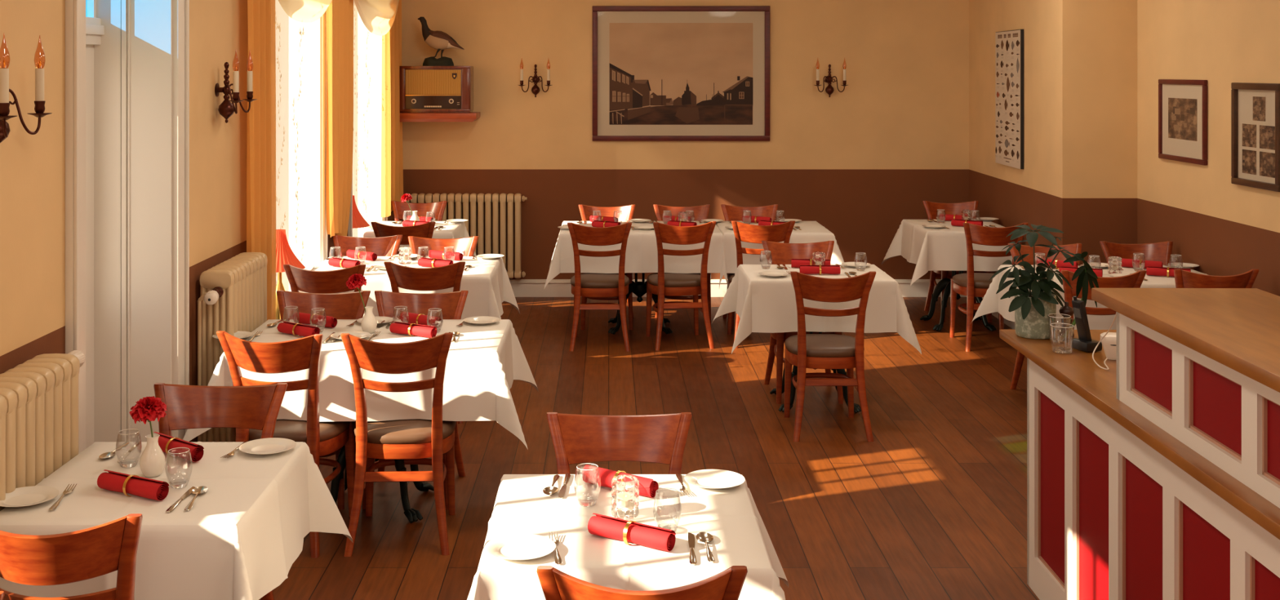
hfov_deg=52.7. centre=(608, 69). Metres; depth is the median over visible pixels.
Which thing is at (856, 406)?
dining table
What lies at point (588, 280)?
seat cushion
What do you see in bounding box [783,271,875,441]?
dining chair
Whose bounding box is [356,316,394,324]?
plate
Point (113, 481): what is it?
rolled napkin
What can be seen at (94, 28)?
door
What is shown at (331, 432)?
seat cushion
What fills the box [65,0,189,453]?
door
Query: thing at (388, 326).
knife
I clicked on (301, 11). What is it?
swag valance
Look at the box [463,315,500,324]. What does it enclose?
plate
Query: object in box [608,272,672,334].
dining table
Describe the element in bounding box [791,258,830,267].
rolled napkin
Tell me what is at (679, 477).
fork
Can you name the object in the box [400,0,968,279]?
wall
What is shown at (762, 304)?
tablecloth
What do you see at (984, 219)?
plate
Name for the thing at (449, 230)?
tablecloth
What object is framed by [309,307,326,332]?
drinking glass
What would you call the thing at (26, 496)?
plate
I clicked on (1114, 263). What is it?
candle holder
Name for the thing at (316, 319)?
rolled napkin
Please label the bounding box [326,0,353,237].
curtain
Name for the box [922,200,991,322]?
dining chair
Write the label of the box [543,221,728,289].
tablecloth
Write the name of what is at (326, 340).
knife
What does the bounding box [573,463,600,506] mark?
drinking glass
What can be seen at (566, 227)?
plate
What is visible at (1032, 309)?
potted plant
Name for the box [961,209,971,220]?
candle holder
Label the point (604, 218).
rolled napkin
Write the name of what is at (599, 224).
rolled napkin
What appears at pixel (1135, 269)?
drinking glass
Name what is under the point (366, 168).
lace curtain
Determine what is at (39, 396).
radiator
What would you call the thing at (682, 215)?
candle holder
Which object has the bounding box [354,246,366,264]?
drinking glass
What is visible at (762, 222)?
rolled napkin
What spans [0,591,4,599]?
dining chair
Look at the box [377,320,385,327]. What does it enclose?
soup spoon
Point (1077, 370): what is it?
countertop
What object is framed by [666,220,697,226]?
rolled napkin
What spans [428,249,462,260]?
rolled napkin
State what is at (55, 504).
fork
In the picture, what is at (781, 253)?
dining chair
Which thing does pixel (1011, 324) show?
baseboard
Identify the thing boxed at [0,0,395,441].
wall
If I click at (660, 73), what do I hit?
print
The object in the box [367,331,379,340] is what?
fork
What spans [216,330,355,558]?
dining chair
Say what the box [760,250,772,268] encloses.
drinking glass
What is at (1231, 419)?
counter panel
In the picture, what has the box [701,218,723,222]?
plate
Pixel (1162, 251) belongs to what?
dining chair
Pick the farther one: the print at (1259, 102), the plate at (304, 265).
the plate at (304, 265)
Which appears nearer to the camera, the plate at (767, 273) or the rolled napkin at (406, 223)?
the plate at (767, 273)
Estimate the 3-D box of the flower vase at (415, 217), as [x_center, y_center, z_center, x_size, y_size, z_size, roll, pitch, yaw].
[-1.440,1.108,9.600,0.071,0.114,0.071,0,0,33]
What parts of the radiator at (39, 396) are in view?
thermostat knob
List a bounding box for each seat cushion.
[248,418,350,443]
[354,418,456,444]
[570,272,629,288]
[647,272,700,287]
[727,273,734,282]
[784,333,864,357]
[952,272,995,288]
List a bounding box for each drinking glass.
[115,428,142,467]
[164,447,192,488]
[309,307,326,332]
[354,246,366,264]
[398,246,411,264]
[426,308,443,333]
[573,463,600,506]
[653,488,681,531]
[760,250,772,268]
[854,252,866,271]
[937,208,946,222]
[1132,253,1145,271]
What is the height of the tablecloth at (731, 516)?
0.388 m
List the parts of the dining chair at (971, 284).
leg, leg, seat frame, rail, crest rail, leg, leg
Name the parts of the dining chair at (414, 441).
leg, leg, crest rail, rail, seat frame, leg, leg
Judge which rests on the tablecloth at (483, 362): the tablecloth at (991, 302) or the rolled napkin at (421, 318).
the rolled napkin at (421, 318)
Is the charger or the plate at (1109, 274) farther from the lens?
the plate at (1109, 274)
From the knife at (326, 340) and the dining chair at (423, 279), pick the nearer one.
the knife at (326, 340)
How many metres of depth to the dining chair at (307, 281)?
6.89 m
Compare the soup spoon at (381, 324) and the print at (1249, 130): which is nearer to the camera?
the soup spoon at (381, 324)
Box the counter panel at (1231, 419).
[1116,311,1279,508]
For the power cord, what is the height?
0.238 m
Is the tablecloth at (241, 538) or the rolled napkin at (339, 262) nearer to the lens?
the tablecloth at (241, 538)
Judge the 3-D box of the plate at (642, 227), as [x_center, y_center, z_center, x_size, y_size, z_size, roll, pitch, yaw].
[0.267,1.157,9.413,0.170,0.016,0.170,0,0,0]
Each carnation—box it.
[128,395,167,437]
[346,273,367,312]
[400,193,413,214]
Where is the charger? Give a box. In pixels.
[1100,332,1116,359]
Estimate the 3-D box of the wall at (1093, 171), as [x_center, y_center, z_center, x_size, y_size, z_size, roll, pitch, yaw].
[3.370,0.445,3.960,0.791,2.950,13.920,0,0,0]
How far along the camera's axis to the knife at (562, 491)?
3.59 m
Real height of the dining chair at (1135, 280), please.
0.874 m
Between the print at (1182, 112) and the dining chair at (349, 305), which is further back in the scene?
the print at (1182, 112)
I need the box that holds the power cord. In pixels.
[1092,311,1116,369]
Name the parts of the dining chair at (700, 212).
leg, crest rail, leg, leg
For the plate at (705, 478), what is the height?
0.016 m
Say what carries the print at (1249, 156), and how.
attached to the framed picture at (1255, 107)
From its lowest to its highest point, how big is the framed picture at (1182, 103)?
0.495 m
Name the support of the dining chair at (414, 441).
on the floor
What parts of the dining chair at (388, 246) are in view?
leg, leg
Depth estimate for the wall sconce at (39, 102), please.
3.73 m
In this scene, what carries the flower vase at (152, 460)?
on the tablecloth at (241, 538)
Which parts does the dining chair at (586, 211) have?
leg, leg, crest rail, leg, leg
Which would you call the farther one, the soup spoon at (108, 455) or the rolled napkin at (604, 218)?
the rolled napkin at (604, 218)
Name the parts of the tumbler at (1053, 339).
glass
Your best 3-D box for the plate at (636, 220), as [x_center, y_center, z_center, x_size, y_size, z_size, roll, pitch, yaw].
[0.238,1.157,9.851,0.170,0.016,0.170,0,0,0]
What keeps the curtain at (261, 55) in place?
hanging from the wall at (33, 166)
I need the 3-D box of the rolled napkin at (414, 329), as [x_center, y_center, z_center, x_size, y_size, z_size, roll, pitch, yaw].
[-0.855,1.138,5.644,0.226,0.058,0.058,0,0,30]
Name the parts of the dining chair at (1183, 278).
leg, leg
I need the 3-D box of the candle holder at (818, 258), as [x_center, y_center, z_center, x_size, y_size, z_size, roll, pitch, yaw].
[1.225,1.115,7.530,0.072,0.097,0.072,0,0,0]
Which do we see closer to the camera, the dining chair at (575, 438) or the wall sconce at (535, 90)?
the dining chair at (575, 438)
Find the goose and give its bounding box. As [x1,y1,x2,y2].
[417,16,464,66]
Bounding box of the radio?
[399,66,473,112]
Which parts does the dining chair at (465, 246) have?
leg, leg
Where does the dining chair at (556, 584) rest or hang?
on the floor
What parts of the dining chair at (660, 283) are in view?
leg, leg, seat frame, rail, crest rail, leg, leg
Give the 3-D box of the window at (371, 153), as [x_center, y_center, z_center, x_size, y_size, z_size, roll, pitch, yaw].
[-1.960,0.372,9.585,0.460,2.325,1.450,0,0,0]
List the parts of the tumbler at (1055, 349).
glass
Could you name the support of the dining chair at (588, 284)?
on the floor
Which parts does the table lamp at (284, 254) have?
lamp shade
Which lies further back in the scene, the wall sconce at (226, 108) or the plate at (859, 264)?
the plate at (859, 264)
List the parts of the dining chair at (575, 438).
leg, crest rail, leg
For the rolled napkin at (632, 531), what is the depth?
3.15 m
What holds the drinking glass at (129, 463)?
on the tablecloth at (241, 538)
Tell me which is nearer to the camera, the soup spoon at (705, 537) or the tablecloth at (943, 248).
the soup spoon at (705, 537)
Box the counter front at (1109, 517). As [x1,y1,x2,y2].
[1026,357,1279,599]
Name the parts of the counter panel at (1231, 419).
panel, panel, panel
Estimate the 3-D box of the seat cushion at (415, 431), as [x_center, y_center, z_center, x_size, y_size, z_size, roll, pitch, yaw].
[-0.848,1.480,5.390,0.416,0.063,0.406,0,0,-2]
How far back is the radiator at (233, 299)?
5.60 m
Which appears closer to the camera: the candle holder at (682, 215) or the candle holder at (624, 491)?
the candle holder at (624, 491)
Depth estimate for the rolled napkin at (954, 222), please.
9.55 m
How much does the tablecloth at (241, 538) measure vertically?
0.386 m
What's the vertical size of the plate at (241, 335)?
0.016 m
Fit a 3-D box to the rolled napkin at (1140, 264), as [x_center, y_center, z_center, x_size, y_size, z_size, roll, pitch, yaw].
[3.113,1.138,7.548,0.226,0.058,0.058,0,0,35]
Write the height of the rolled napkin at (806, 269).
0.058 m
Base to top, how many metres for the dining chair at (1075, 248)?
0.874 m
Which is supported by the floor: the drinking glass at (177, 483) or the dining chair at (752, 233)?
the dining chair at (752, 233)
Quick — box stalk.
[1062,251,1098,338]
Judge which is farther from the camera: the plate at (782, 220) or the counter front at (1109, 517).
the plate at (782, 220)
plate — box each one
[0,485,59,507]
[212,331,253,338]
[239,437,296,455]
[302,264,311,269]
[330,330,370,339]
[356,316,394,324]
[373,264,399,270]
[392,253,420,257]
[446,218,468,222]
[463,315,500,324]
[476,253,504,259]
[484,533,555,559]
[557,225,568,230]
[628,218,650,222]
[633,225,653,230]
[684,469,745,488]
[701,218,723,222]
[758,271,788,277]
[779,218,801,222]
[841,262,871,267]
[922,224,945,228]
[976,217,999,221]
[1083,262,1108,268]
[1107,273,1128,276]
[1168,262,1199,268]
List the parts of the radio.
dial panel, brass trim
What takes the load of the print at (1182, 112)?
attached to the framed picture at (1182, 103)
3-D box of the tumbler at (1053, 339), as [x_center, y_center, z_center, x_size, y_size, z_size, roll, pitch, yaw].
[1.640,0.942,4.700,0.080,0.094,0.079,0,0,0]
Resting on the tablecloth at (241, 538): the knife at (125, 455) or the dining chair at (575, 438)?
the knife at (125, 455)
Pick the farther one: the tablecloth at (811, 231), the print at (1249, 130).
the tablecloth at (811, 231)
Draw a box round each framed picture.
[592,5,769,141]
[1158,79,1207,165]
[1231,82,1279,191]
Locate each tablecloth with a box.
[0,441,352,599]
[182,319,538,449]
[298,256,519,319]
[363,221,476,256]
[466,474,788,599]
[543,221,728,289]
[711,264,921,354]
[715,220,844,286]
[881,218,1012,285]
[971,264,1207,329]
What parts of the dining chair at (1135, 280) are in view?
leg, crest rail, leg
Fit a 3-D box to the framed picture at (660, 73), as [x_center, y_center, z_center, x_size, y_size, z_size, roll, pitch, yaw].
[0.612,0.034,10.905,1.500,1.139,0.030,0,0,0]
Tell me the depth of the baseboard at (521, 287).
10.90 m
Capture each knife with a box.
[117,440,141,462]
[165,486,195,512]
[323,332,335,342]
[386,319,395,328]
[558,472,570,497]
[688,532,696,564]
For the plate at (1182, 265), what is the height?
0.016 m
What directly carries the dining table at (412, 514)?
on the floor
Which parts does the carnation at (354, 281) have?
stem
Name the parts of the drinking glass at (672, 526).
glass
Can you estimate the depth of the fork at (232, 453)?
3.90 m
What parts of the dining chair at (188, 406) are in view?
leg, crest rail, leg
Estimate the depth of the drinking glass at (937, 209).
9.78 m
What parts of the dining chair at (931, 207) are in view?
leg, rail, leg, crest rail, seat frame, leg, leg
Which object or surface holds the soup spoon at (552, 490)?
on the tablecloth at (731, 516)
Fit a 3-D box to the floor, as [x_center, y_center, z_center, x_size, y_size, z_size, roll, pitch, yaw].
[1.005,1.960,4.060,6.390,0.080,14.120,0,0,0]
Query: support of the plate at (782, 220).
on the tablecloth at (811, 231)
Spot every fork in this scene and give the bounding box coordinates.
[48,484,76,510]
[220,440,248,457]
[247,330,262,341]
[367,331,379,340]
[548,531,562,564]
[675,473,689,493]
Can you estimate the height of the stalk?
0.319 m
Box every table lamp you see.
[275,229,305,319]
[352,195,369,228]
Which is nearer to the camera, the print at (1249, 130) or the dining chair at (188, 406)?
the dining chair at (188, 406)
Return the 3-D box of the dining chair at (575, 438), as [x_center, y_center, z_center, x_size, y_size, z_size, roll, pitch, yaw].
[0.038,1.483,3.729,0.460,0.874,0.568,0,0,0]
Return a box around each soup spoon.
[98,441,129,459]
[184,485,208,511]
[266,319,284,326]
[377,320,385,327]
[452,332,459,342]
[542,474,559,495]
[696,532,715,562]
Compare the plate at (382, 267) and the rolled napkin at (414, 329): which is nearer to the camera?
the rolled napkin at (414, 329)
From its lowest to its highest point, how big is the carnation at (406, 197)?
0.224 m
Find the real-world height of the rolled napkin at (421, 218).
0.058 m
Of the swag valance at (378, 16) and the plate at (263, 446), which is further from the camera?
the swag valance at (378, 16)
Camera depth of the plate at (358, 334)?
5.63 m
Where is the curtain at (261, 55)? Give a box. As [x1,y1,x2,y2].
[246,0,275,319]
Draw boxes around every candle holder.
[611,475,639,519]
[678,211,688,221]
[812,251,825,265]
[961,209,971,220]
[1107,256,1122,273]
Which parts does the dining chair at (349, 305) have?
leg, crest rail, leg, leg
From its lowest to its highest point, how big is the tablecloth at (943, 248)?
0.401 m
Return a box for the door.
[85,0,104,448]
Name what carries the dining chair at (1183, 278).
on the floor
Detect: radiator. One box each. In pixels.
[0,350,85,511]
[197,252,267,442]
[403,193,527,278]
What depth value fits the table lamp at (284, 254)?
7.13 m
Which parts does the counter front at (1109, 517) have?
panel, panel, panel, panel, panel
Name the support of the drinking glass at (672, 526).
on the tablecloth at (731, 516)
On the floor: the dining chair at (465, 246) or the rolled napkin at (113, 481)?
the dining chair at (465, 246)
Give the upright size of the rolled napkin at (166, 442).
0.058 m
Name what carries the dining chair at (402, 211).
on the floor
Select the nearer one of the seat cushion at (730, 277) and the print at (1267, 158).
the print at (1267, 158)
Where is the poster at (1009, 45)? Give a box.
[995,29,1023,168]
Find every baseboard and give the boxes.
[509,279,966,297]
[976,297,1014,329]
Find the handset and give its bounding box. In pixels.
[1070,296,1102,351]
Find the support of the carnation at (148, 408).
in the flower vase at (152, 460)
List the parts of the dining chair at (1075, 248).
leg, crest rail, leg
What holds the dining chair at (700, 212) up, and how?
on the floor
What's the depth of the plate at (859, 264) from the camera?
7.66 m
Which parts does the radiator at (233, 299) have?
thermostat knob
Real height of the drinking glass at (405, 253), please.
0.097 m
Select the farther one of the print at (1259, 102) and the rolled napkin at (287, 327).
the print at (1259, 102)
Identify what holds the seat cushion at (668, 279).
on the dining chair at (660, 283)
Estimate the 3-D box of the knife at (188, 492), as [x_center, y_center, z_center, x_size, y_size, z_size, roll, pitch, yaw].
[-1.154,1.160,3.491,0.017,0.005,0.206,0,0,2]
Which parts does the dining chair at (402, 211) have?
leg, leg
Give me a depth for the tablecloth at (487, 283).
7.28 m
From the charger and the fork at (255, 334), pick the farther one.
the fork at (255, 334)
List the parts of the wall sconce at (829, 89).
arm, stem, arm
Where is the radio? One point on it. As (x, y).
(423, 89)
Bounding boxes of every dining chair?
[0,513,142,599]
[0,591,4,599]
[153,382,287,599]
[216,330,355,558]
[276,290,370,509]
[283,264,365,293]
[332,235,402,256]
[340,332,456,556]
[362,290,468,509]
[370,221,435,254]
[383,261,465,423]
[391,200,447,221]
[408,235,478,256]
[536,565,747,599]
[546,412,692,474]
[567,222,631,351]
[578,204,635,329]
[645,221,716,350]
[653,204,711,324]
[720,204,777,329]
[727,220,795,348]
[761,240,843,404]
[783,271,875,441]
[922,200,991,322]
[949,222,1028,351]
[1008,243,1081,389]
[1061,270,1146,329]
[1099,240,1173,265]
[1173,268,1259,288]
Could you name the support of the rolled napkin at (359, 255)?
on the tablecloth at (487, 283)
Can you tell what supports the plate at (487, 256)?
on the tablecloth at (487, 283)
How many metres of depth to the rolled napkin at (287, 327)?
5.62 m
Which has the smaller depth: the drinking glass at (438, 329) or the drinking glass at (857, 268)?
the drinking glass at (438, 329)
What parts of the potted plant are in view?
pot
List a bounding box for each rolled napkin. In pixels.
[97,469,168,500]
[153,431,204,462]
[277,320,319,337]
[293,311,337,328]
[328,257,360,268]
[346,249,377,260]
[389,321,437,337]
[400,311,442,328]
[402,219,428,226]
[406,215,434,222]
[417,257,453,267]
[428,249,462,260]
[582,465,658,497]
[587,513,675,551]
[589,215,617,222]
[591,220,620,227]
[662,215,691,222]
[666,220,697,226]
[742,215,771,223]
[758,220,786,225]
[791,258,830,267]
[799,264,840,275]
[939,213,961,220]
[951,218,982,226]
[1036,257,1078,269]
[1058,266,1102,276]
[1120,257,1163,268]
[1146,266,1191,277]
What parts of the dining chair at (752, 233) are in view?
leg, leg, crest rail, leg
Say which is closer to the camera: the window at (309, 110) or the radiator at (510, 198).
the window at (309, 110)
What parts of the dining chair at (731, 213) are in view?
leg, leg, crest rail, leg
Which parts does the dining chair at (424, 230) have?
leg, crest rail, leg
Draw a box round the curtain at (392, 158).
[381,0,403,217]
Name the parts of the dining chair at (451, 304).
leg, leg, crest rail, leg, leg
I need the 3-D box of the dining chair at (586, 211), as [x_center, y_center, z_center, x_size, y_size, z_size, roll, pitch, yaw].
[-0.019,1.483,9.789,0.460,0.874,0.568,0,0,0]
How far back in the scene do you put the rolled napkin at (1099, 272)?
7.25 m
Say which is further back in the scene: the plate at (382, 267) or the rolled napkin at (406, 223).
the rolled napkin at (406, 223)
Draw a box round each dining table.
[330,435,433,523]
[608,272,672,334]
[769,331,861,413]
[920,271,996,331]
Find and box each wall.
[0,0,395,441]
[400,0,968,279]
[968,0,1279,296]
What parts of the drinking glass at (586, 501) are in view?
glass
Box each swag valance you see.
[278,0,332,22]
[354,0,399,35]
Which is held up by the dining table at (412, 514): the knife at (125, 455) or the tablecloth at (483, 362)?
the tablecloth at (483, 362)
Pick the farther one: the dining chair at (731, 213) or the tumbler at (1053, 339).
the dining chair at (731, 213)
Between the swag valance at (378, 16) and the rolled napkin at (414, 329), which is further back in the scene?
the swag valance at (378, 16)
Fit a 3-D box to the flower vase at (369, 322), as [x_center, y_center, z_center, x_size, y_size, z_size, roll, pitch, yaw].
[-1.060,1.108,5.715,0.071,0.114,0.071,0,0,33]
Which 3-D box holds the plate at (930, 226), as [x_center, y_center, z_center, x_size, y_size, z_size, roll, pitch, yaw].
[2.389,1.157,9.492,0.170,0.016,0.170,0,0,0]
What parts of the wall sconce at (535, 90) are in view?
arm, stem, arm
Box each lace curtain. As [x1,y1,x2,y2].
[275,12,304,285]
[353,2,370,222]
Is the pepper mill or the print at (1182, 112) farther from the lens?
the print at (1182, 112)
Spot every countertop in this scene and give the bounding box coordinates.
[999,329,1279,539]
[1091,288,1279,392]
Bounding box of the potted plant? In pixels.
[989,223,1075,339]
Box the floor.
[258,297,1039,599]
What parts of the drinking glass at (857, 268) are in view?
glass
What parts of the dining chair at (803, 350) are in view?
leg, leg, seat frame, rail, crest rail, leg, leg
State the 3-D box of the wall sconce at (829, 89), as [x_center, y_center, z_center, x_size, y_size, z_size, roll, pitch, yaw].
[1.860,0.067,10.843,0.292,0.336,0.154,0,0,0]
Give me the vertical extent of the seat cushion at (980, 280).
0.063 m
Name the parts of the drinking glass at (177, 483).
glass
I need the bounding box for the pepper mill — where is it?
[1058,302,1074,337]
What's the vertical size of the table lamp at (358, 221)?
0.590 m
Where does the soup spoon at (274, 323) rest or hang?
on the tablecloth at (483, 362)
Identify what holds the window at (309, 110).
attached to the wall at (33, 166)
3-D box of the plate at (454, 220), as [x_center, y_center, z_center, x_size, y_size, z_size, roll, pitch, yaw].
[-1.153,1.157,9.836,0.170,0.016,0.170,0,0,0]
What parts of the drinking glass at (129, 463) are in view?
glass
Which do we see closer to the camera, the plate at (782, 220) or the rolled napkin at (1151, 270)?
the rolled napkin at (1151, 270)
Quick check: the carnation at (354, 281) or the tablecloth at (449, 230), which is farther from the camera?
the tablecloth at (449, 230)
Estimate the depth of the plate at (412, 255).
7.99 m
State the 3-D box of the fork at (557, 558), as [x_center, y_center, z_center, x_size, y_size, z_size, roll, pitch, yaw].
[-0.128,1.157,3.126,0.024,0.008,0.193,0,0,-7]
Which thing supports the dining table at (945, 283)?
on the floor
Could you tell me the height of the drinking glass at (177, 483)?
0.101 m
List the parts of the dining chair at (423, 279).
leg, crest rail, leg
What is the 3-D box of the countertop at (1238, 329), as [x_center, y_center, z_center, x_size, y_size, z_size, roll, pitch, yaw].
[1.695,0.680,2.668,0.500,0.036,2.495,0,0,1]
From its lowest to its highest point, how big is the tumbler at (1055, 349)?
0.094 m
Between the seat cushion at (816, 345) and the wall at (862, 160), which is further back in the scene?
the wall at (862, 160)
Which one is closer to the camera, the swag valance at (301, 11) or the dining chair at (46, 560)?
the dining chair at (46, 560)
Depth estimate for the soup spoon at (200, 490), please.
3.54 m
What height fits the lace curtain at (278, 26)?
2.307 m
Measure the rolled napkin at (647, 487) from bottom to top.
0.058 m
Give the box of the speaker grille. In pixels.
[405,69,461,94]
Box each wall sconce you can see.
[0,53,52,142]
[214,54,257,123]
[519,62,551,97]
[814,64,847,97]
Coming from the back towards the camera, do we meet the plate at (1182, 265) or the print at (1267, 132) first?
the plate at (1182, 265)
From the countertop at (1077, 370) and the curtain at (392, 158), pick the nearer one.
the countertop at (1077, 370)
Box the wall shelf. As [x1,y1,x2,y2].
[400,111,479,121]
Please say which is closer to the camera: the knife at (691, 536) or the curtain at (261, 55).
the knife at (691, 536)
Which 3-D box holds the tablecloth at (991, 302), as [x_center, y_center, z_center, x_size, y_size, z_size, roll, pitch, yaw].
[2.830,1.363,7.357,1.255,0.401,0.948,0,0,-2]
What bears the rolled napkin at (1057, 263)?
on the tablecloth at (991, 302)
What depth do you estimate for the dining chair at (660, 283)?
8.92 m
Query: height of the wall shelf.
0.072 m
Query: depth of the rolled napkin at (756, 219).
9.78 m
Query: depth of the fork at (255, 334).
5.62 m
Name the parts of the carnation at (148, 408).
stem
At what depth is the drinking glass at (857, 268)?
7.47 m
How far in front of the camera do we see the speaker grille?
10.61 m
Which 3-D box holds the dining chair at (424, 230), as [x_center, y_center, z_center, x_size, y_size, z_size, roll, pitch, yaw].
[-1.403,1.483,9.067,0.460,0.874,0.568,0,0,0]
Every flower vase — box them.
[139,434,165,477]
[360,306,377,333]
[410,210,419,221]
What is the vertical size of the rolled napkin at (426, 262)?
0.058 m
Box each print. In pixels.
[608,22,752,124]
[1168,97,1196,141]
[1242,123,1256,147]
[1242,149,1256,174]
[1253,96,1265,121]
[1259,124,1275,150]
[1259,151,1275,177]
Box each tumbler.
[1048,313,1071,342]
[1049,323,1074,353]
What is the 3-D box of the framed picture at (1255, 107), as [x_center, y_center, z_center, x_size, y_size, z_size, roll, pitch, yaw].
[3.451,0.351,6.883,0.030,0.558,0.505,0,0,0]
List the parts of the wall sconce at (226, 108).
stem, arm, arm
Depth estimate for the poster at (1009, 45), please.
9.59 m
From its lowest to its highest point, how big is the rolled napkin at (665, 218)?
0.058 m
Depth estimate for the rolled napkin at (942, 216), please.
9.90 m
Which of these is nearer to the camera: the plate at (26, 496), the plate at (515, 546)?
the plate at (515, 546)
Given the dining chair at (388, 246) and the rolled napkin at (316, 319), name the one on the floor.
the dining chair at (388, 246)
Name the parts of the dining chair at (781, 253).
leg, leg, crest rail, seat frame, leg, leg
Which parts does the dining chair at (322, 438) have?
leg, crest rail, seat frame, leg, leg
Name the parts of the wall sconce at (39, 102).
arm, stem, arm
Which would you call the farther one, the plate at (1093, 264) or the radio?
the radio
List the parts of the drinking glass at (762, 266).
glass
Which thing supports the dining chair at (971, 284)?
on the floor
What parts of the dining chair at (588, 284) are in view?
leg, rail, crest rail, seat frame, leg, leg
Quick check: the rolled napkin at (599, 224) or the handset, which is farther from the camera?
the rolled napkin at (599, 224)
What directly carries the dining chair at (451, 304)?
on the floor

